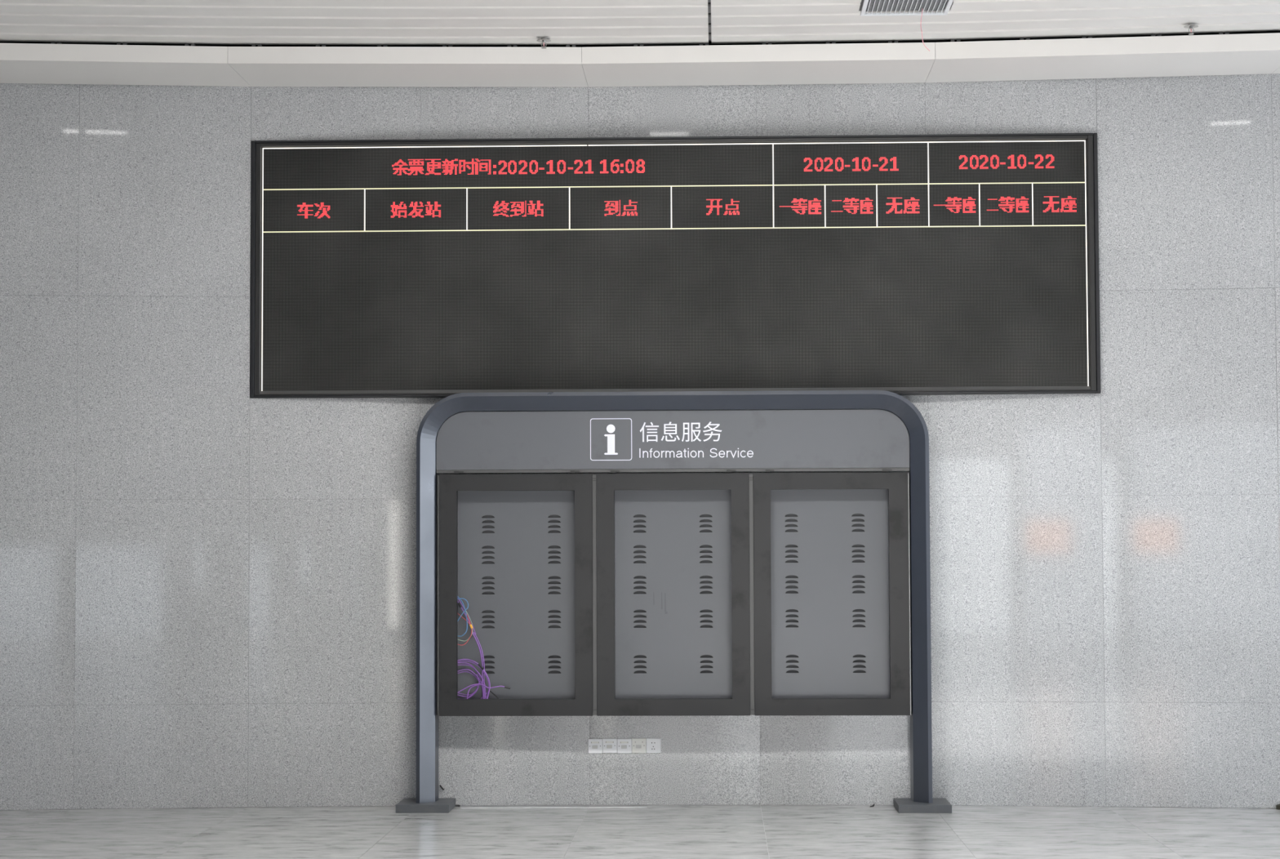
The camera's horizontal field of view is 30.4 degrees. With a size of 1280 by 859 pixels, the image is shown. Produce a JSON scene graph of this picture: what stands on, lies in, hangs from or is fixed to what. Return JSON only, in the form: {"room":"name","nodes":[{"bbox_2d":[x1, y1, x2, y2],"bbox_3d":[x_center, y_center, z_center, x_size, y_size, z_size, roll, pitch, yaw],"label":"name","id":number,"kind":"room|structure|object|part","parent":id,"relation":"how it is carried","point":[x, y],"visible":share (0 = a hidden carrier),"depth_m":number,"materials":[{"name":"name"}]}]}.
{"room":"station hall","nodes":[
{"label":"station hall","id":0,"kind":"room"},
{"bbox_2d":[0,73,1279,809],"bbox_3d":[-0.339,-0.098,13.308,18.006,4.650,1.465,0,-3,1],"label":"wall","id":1,"kind":"structure","parent":0,"point":[208,588],"depth_m":13.82,"materials":[{"name":"grey stone"}]},
{"bbox_3d":[-3.801,1.911,13.697,1.013,0.602,0.028,0,-3,-6],"label":"granite panel","id":2,"kind":"part","parent":1,"relation":"part of","materials":[{"name":"grey stone"}]},
{"bbox_3d":[-3.805,1.010,13.742,1.013,1.199,0.029,0,-3,-6],"label":"granite panel","id":3,"kind":"part","parent":1,"relation":"part of","materials":[{"name":"grey stone"}]},
{"bbox_3d":[-3.809,-0.188,13.803,1.013,1.199,0.028,0,-3,-6],"label":"granite panel","id":4,"kind":"part","parent":1,"relation":"part of","materials":[{"name":"grey stone"}]},
{"bbox_3d":[-3.814,-1.435,13.866,1.013,1.296,0.029,0,-3,-6],"label":"granite panel","id":5,"kind":"part","parent":1,"relation":"part of","materials":[{"name":"grey stone"}]},
{"bbox_3d":[-2.798,1.911,13.788,1.008,0.602,0.029,0,-3,-4],"label":"granite panel","id":6,"kind":"part","parent":1,"relation":"part of","materials":[{"name":"grey stone"}]},
{"bbox_3d":[-2.801,1.011,13.834,1.008,1.199,0.029,0,-3,-4],"label":"granite panel","id":7,"kind":"part","parent":1,"relation":"part of","materials":[{"name":"grey stone"}]},
{"bbox_3d":[-2.806,-0.187,13.895,1.008,1.199,0.029,0,-3,-4],"label":"granite panel","id":8,"kind":"part","parent":1,"relation":"part of","materials":[{"name":"grey stone"}]},
{"bbox_3d":[-2.810,-1.434,13.959,1.008,1.296,0.028,0,-3,-4],"label":"granite panel","id":9,"kind":"part","parent":1,"relation":"part of","materials":[{"name":"grey stone"}]},
{"bbox_3d":[-1.799,1.010,13.892,1.004,1.199,0.028,0,-3,-2],"label":"granite panel","id":10,"kind":"part","parent":1,"relation":"part of","materials":[{"name":"grey stone"}]},
{"bbox_3d":[-1.795,1.911,13.846,1.004,0.602,0.029,0,-3,-2],"label":"granite panel","id":11,"kind":"part","parent":1,"relation":"part of","materials":[{"name":"grey stone"}]},
{"bbox_3d":[-1.802,0.113,13.938,1.004,0.597,0.028,0,-3,-2],"label":"granite panel","id":12,"kind":"part","parent":1,"relation":"part of","materials":[{"name":"grey stone"}]},
{"bbox_3d":[-1.810,-1.898,14.040,1.004,0.368,0.029,0,-3,-2],"label":"granite panel","id":13,"kind":"part","parent":1,"relation":"part of","materials":[{"name":"grey stone"}]},
{"bbox_3d":[-0.808,-1.901,14.063,1.001,0.368,0.029,0,-3,0],"label":"granite panel","id":14,"kind":"part","parent":1,"relation":"part of","materials":[{"name":"grey stone"}]},
{"bbox_3d":[-0.801,0.110,13.961,1.001,0.597,0.029,0,-3,0],"label":"granite panel","id":15,"kind":"part","parent":1,"relation":"part of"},
{"bbox_3d":[-0.794,1.908,13.870,1.001,0.602,0.028,0,-3,0],"label":"granite panel","id":16,"kind":"part","parent":1,"relation":"part of","materials":[{"name":"grey stone"}]},
{"bbox_2d":[587,738,602,753],"bbox_3d":[-0.263,1.862,13.853,0.084,0.086,0.013,0,-3,2],"label":"outlet","id":17,"kind":"object","parent":1,"relation":"attached to","point":[594,745],"visible":1,"depth_m":13.85,"materials":[{"name":"white plastic"}]},
{"bbox_2d":[602,737,617,753],"bbox_3d":[-0.177,1.860,13.852,0.084,0.086,0.013,0,-3,2],"label":"outlet","id":18,"kind":"object","parent":1,"relation":"attached to","point":[609,745],"visible":1,"depth_m":13.85,"materials":[{"name":"white plastic"}]},
{"bbox_2d":[617,738,631,753],"bbox_3d":[-0.092,1.861,13.851,0.084,0.086,0.013,0,-3,2],"label":"outlet","id":19,"kind":"object","parent":1,"relation":"attached to","point":[624,745],"visible":1,"depth_m":13.85,"materials":[{"name":"white plastic"}]},
{"bbox_2d":[631,737,646,752],"bbox_3d":[-0.006,1.859,13.849,0.084,0.086,0.013,0,-3,2],"label":"outlet","id":20,"kind":"object","parent":1,"relation":"attached to","point":[638,744],"visible":1,"depth_m":13.85,"materials":[{"name":"white plastic"}]},
{"bbox_2d":[0,32,1279,86],"bbox_3d":[-0.351,-2.136,13.178,16.017,0.096,1.767,0,-3,1],"label":"trim","id":21,"kind":"structure","parent":1,"relation":"attached to","point":[1237,53],"depth_m":13.39,"materials":[{"name":"white metal"}]},
{"bbox_3d":[-3.326,-2.105,13.585,2.097,0.097,0.668,0,-3,-5],"label":"cornice panel","id":22,"kind":"part","parent":21,"relation":"part of","materials":[{"name":"white metal"}]},
{"bbox_3d":[-1.321,-2.106,13.701,2.040,0.097,0.672,0,-3,-1],"label":"cornice panel","id":23,"kind":"part","parent":21,"relation":"part of","materials":[{"name":"white metal"}]},
{"bbox_3d":[0.679,-2.115,13.680,1.998,0.096,0.696,0,-3,2],"label":"cornice panel","id":24,"kind":"part","parent":21,"relation":"part of","materials":[{"name":"white metal"}]},
{"bbox_3d":[2.675,-2.130,13.522,1.998,0.096,0.833,0,-3,2],"label":"cornice panel","id":25,"kind":"part","parent":21,"relation":"part of","materials":[{"name":"white metal"}]},
{"bbox_3d":[4.666,-2.153,13.229,2.119,0.097,0.666,-1,-3,10],"label":"cornice panel","id":26,"kind":"part","parent":21,"relation":"part of","materials":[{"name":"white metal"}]},
{"bbox_2d":[646,737,661,752],"bbox_3d":[0.080,1.859,13.849,0.084,0.086,0.010,0,-3,2],"label":"power socket","id":27,"kind":"object","parent":1,"relation":"attached to","point":[653,744],"visible":1,"depth_m":13.85,"materials":[{"name":"white plastic"}]},
{"bbox_3d":[0.192,-1.905,14.053,0.999,0.368,0.028,0,-3,2],"label":"granite panel","id":28,"kind":"part","parent":1,"relation":"part of","materials":[{"name":"grey stone"}]},
{"bbox_3d":[0.200,0.106,13.951,0.999,0.597,0.029,0,-3,2],"label":"granite panel","id":29,"kind":"part","parent":1,"relation":"part of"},
{"bbox_3d":[0.206,1.904,13.860,0.999,0.602,0.028,0,-3,2],"label":"granite panel","id":30,"kind":"part","parent":1,"relation":"part of","materials":[{"name":"grey stone"}]},
{"bbox_2d":[250,133,1101,398],"bbox_3d":[0.194,-0.959,13.954,4.992,1.528,0.182,0,-3,2],"label":"led display","id":31,"kind":"object","parent":1,"relation":"attached to","point":[935,264],"visible":1,"depth_m":13.90,"materials":[{"name":"black plastic"}]},
{"bbox_3d":[1.205,1.898,13.815,1.000,0.602,0.029,0,-3,4],"label":"granite panel","id":32,"kind":"part","parent":1,"relation":"part of","materials":[{"name":"grey stone"}]},
{"bbox_3d":[1.191,-1.911,14.009,1.000,0.368,0.028,0,-3,4],"label":"granite panel","id":33,"kind":"part","parent":1,"relation":"part of","materials":[{"name":"grey stone"}]},
{"bbox_3d":[1.198,0.100,13.906,1.000,0.597,0.028,0,-3,4],"label":"granite panel","id":34,"kind":"part","parent":1,"relation":"part of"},
{"bbox_3d":[2.189,-1.919,13.930,1.002,0.368,0.028,0,-3,5],"label":"granite panel","id":35,"kind":"part","parent":1,"relation":"part of","materials":[{"name":"grey stone"}]},
{"bbox_3d":[2.196,0.092,13.828,1.003,0.597,0.028,0,-3,5],"label":"granite panel","id":36,"kind":"part","parent":1,"relation":"part of","materials":[{"name":"grey stone"}]},
{"bbox_3d":[2.200,0.990,13.782,1.003,1.199,0.028,0,-3,5],"label":"granite panel","id":37,"kind":"part","parent":1,"relation":"part of","materials":[{"name":"grey stone"}]},
{"bbox_3d":[2.203,1.890,13.736,1.003,0.602,0.029,0,-3,5],"label":"granite panel","id":38,"kind":"part","parent":1,"relation":"part of","materials":[{"name":"grey stone"}]},
{"bbox_3d":[3.188,-1.465,13.793,1.006,1.296,0.029,-1,-3,7],"label":"granite panel","id":39,"kind":"part","parent":1,"relation":"part of","materials":[{"name":"grey stone"}]},
{"bbox_3d":[3.192,-0.218,13.730,1.006,1.199,0.028,-1,-3,7],"label":"granite panel","id":40,"kind":"part","parent":1,"relation":"part of","materials":[{"name":"grey stone"}]},
{"bbox_3d":[3.197,0.981,13.669,0.999,1.199,0.126,0,-3,2],"label":"granite panel","id":41,"kind":"part","parent":1,"relation":"part of","materials":[{"name":"grey stone"}]},
{"bbox_3d":[3.200,1.881,13.623,1.006,0.602,0.028,-1,-3,7],"label":"granite panel","id":42,"kind":"part","parent":1,"relation":"part of","materials":[{"name":"grey stone"}]},
{"bbox_3d":[4.183,-1.476,13.646,1.011,1.296,0.028,-1,-3,9],"label":"granite panel","id":43,"kind":"part","parent":1,"relation":"part of","materials":[{"name":"grey stone"}]},
{"bbox_3d":[4.188,-0.229,13.583,1.011,1.199,0.029,-1,-3,9],"label":"granite panel","id":44,"kind":"part","parent":1,"relation":"part of","materials":[{"name":"grey stone"}]},
{"bbox_3d":[4.192,0.969,13.522,1.011,1.199,0.028,-1,-3,9],"label":"granite panel","id":45,"kind":"part","parent":1,"relation":"part of","materials":[{"name":"grey stone"}]},
{"bbox_2d":[0,804,1279,858],"bbox_3d":[-0.573,1.635,0.606,19.000,0.200,26.679,0,-3,2],"label":"floor","id":46,"kind":"structure","parent":0,"point":[613,831],"depth_m":12.45,"materials":[{"name":"grey stone"}]},
{"bbox_2d":[460,806,647,808],"bbox_3d":[-0.501,2.199,13.697,1.084,0.003,0.014,0,-3,0],"label":"strip","id":47,"kind":"object","parent":46,"relation":"on","point":[628,806],"visible":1,"depth_m":13.70,"materials":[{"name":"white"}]},
{"bbox_2d":[395,390,951,813],"bbox_3d":[0.187,0.988,13.646,3.166,2.411,0.370,0,-3,2],"label":"information board","id":48,"kind":"object","parent":46,"relation":"on","point":[802,587],"visible":1,"depth_m":13.70,"materials":[{"name":"grey metal"}]},
{"bbox_3d":[-1.238,2.177,13.639,0.305,0.046,0.360,0,-3,2],"label":"plate","id":49,"kind":"part","parent":48,"relation":"part of","materials":[{"name":"paint"}]},
{"bbox_2d":[457,596,467,636],"bbox_3d":[-1.041,1.079,13.705,0.078,0.253,0.012,0,-3,2],"label":"wire","id":50,"kind":"object","parent":48,"relation":"attached to","point":[458,597],"visible":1,"depth_m":13.70,"materials":[{"name":"blue"}]},
{"bbox_2d":[457,597,468,620],"bbox_3d":[-1.038,1.058,13.703,0.083,0.156,0.012,0,-3,2],"label":"wire","id":51,"kind":"object","parent":48,"relation":"attached to","point":[460,597],"visible":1,"depth_m":13.70,"materials":[{"name":"blue"}]},
{"bbox_2d":[457,614,471,645],"bbox_3d":[-1.027,1.165,13.707,0.103,0.184,0.012,0,-3,2],"label":"wire","id":52,"kind":"object","parent":48,"relation":"attached to","point":[467,615],"visible":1,"depth_m":13.70,"materials":[{"name":"red"}]},
{"bbox_2d":[457,611,473,641],"bbox_3d":[-1.024,1.145,13.714,0.108,0.178,0.012,0,-3,2],"label":"wire","id":53,"kind":"object","parent":48,"relation":"attached to","point":[466,611],"visible":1,"depth_m":13.71,"materials":[{"name":"grey"}]},
{"bbox_2d":[457,597,510,698],"bbox_3d":[-0.919,1.288,13.715,0.335,0.655,0.060,0,-3,2],"label":"cable","id":54,"kind":"object","parent":48,"relation":"hanging from","point":[484,673],"visible":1,"depth_m":13.70,"materials":[{"name":"purple plastic"}]},
{"bbox_3d":[-0.719,0.959,13.667,0.889,1.397,0.022,0,-3,2],"label":"door frame","id":55,"kind":"part","parent":48,"relation":"part of","materials":[{"name":"grey metal"}]},
{"bbox_3d":[-0.716,0.965,13.771,0.849,1.357,0.002,0,-3,2],"label":"panel","id":56,"kind":"part","parent":48,"relation":"part of","materials":[{"name":"grey metal"}]},
{"bbox_3d":[0.188,0.240,13.709,2.746,0.017,0.052,0,-3,2],"label":"hinge rail","id":57,"kind":"part","parent":48,"relation":"part of","materials":[{"name":"grey metal"}]},
{"bbox_3d":[0.187,0.060,13.723,2.750,0.340,0.050,0,-3,2],"label":"header panel","id":58,"kind":"part","parent":48,"relation":"part of","materials":[{"name":"grey metal"}]},
{"bbox_3d":[0.191,0.955,13.637,0.884,1.397,0.022,0,-3,2],"label":"door frame","id":59,"kind":"part","parent":48,"relation":"part of","materials":[{"name":"black metal"}]},
{"bbox_3d":[0.195,0.960,13.741,0.844,1.357,0.002,0,-3,2],"label":"panel","id":60,"kind":"part","parent":48,"relation":"part of","materials":[{"name":"grey metal"}]},
{"bbox_3d":[1.109,0.955,13.711,0.852,1.357,0.002,0,-3,2],"label":"panel","id":61,"kind":"part","parent":48,"relation":"part of","materials":[{"name":"grey metal"}]},
{"bbox_3d":[1.105,0.950,13.607,0.892,1.397,0.022,0,-3,2],"label":"door frame","id":62,"kind":"part","parent":48,"relation":"part of","materials":[{"name":"grey metal"}]},
{"bbox_3d":[1.622,2.161,13.539,0.303,0.046,0.370,0,-3,2],"label":"plate","id":63,"kind":"part","parent":48,"relation":"part of","materials":[{"name":"paint"}]},
{"bbox_2d":[1275,804,1279,809],"bbox_3d":[3.677,2.159,13.489,0.070,0.030,0.070,0,-3,2],"label":"door stop","id":64,"kind":"object","parent":46,"relation":"on","point":[1277,806],"visible":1,"depth_m":13.47,"materials":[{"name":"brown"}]},
{"bbox_2d":[0,0,1279,47],"bbox_3d":[0.020,-2.411,8.923,17.000,0.178,10.280,0,-3,2],"label":"ceiling","id":65,"kind":"structure","parent":0,"point":[214,23],"depth_m":12.85,"materials":[{"name":"grey"}]},
{"bbox_2d":[537,36,551,48],"bbox_3d":[-0.540,-2.173,13.245,0.080,0.060,0.080,0,-3,2],"label":"sprinkler head","id":66,"kind":"object","parent":65,"relation":"attached to","point":[544,39],"visible":1,"depth_m":13.24},
{"bbox_2d":[860,0,953,15],"bbox_3d":[1.410,-2.251,12.445,0.465,0.026,0.455,0,-3,2],"label":"ceiling vent","id":67,"kind":"object","parent":65,"relation":"in","point":[872,6],"visible":1,"depth_m":12.54,"materials":[{"name":"white metal"}]},
{"bbox_3d":[1.409,-2.261,12.407,0.421,0.005,0.006,0,-3,2],"label":"cross blade","id":68,"kind":"part","parent":67,"relation":"part of","materials":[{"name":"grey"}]},
{"bbox_3d":[1.417,-2.249,12.638,0.421,0.005,0.006,0,-3,2],"label":"cross blade","id":69,"kind":"part","parent":67,"relation":"part of","materials":[{"name":"grey metal"}]},
{"bbox_3d":[1.416,-2.251,12.612,0.421,0.005,0.006,0,-3,2],"label":"cross blade","id":70,"kind":"part","parent":67,"relation":"part of","materials":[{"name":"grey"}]},
{"bbox_3d":[1.415,-2.252,12.587,0.421,0.005,0.006,0,-3,2],"label":"cross blade","id":71,"kind":"part","parent":67,"relation":"part of","materials":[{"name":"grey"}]},
{"bbox_3d":[1.414,-2.253,12.561,0.421,0.005,0.006,0,-3,2],"label":"cross blade","id":72,"kind":"part","parent":67,"relation":"part of","materials":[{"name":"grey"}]},
{"bbox_3d":[1.413,-2.254,12.535,0.421,0.005,0.006,0,-3,2],"label":"cross blade","id":73,"kind":"part","parent":67,"relation":"part of","materials":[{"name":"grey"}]},
{"bbox_3d":[1.413,-2.256,12.510,0.421,0.005,0.006,0,-3,2],"label":"cross blade","id":74,"kind":"part","parent":67,"relation":"part of","materials":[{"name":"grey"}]},
{"bbox_3d":[1.412,-2.257,12.484,0.421,0.005,0.006,0,-3,2],"label":"cross blade","id":75,"kind":"part","parent":67,"relation":"part of","materials":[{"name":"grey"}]},
{"bbox_3d":[1.411,-2.258,12.458,0.421,0.005,0.006,0,-3,2],"label":"cross blade","id":76,"kind":"part","parent":67,"relation":"part of","materials":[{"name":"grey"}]},
{"bbox_3d":[1.410,-2.260,12.433,0.421,0.006,0.006,0,-3,2],"label":"cross blade","id":77,"kind":"part","parent":67,"relation":"part of","materials":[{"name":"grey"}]},
{"bbox_2d":[920,8,929,50],"bbox_3d":[1.519,-2.129,12.548,0.050,0.230,0.011,0,-3,2],"label":"ribbon","id":78,"kind":"object","parent":67,"relation":"hanging from","point":[922,8],"visible":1,"depth_m":12.54,"materials":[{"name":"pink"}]},
{"bbox_2d":[1183,22,1198,34],"bbox_3d":[3.029,-2.201,12.947,0.080,0.060,0.080,0,-3,2],"label":"sprinkler head","id":79,"kind":"object","parent":65,"relation":"attached to","point":[1190,25],"visible":1,"depth_m":12.94}
]}

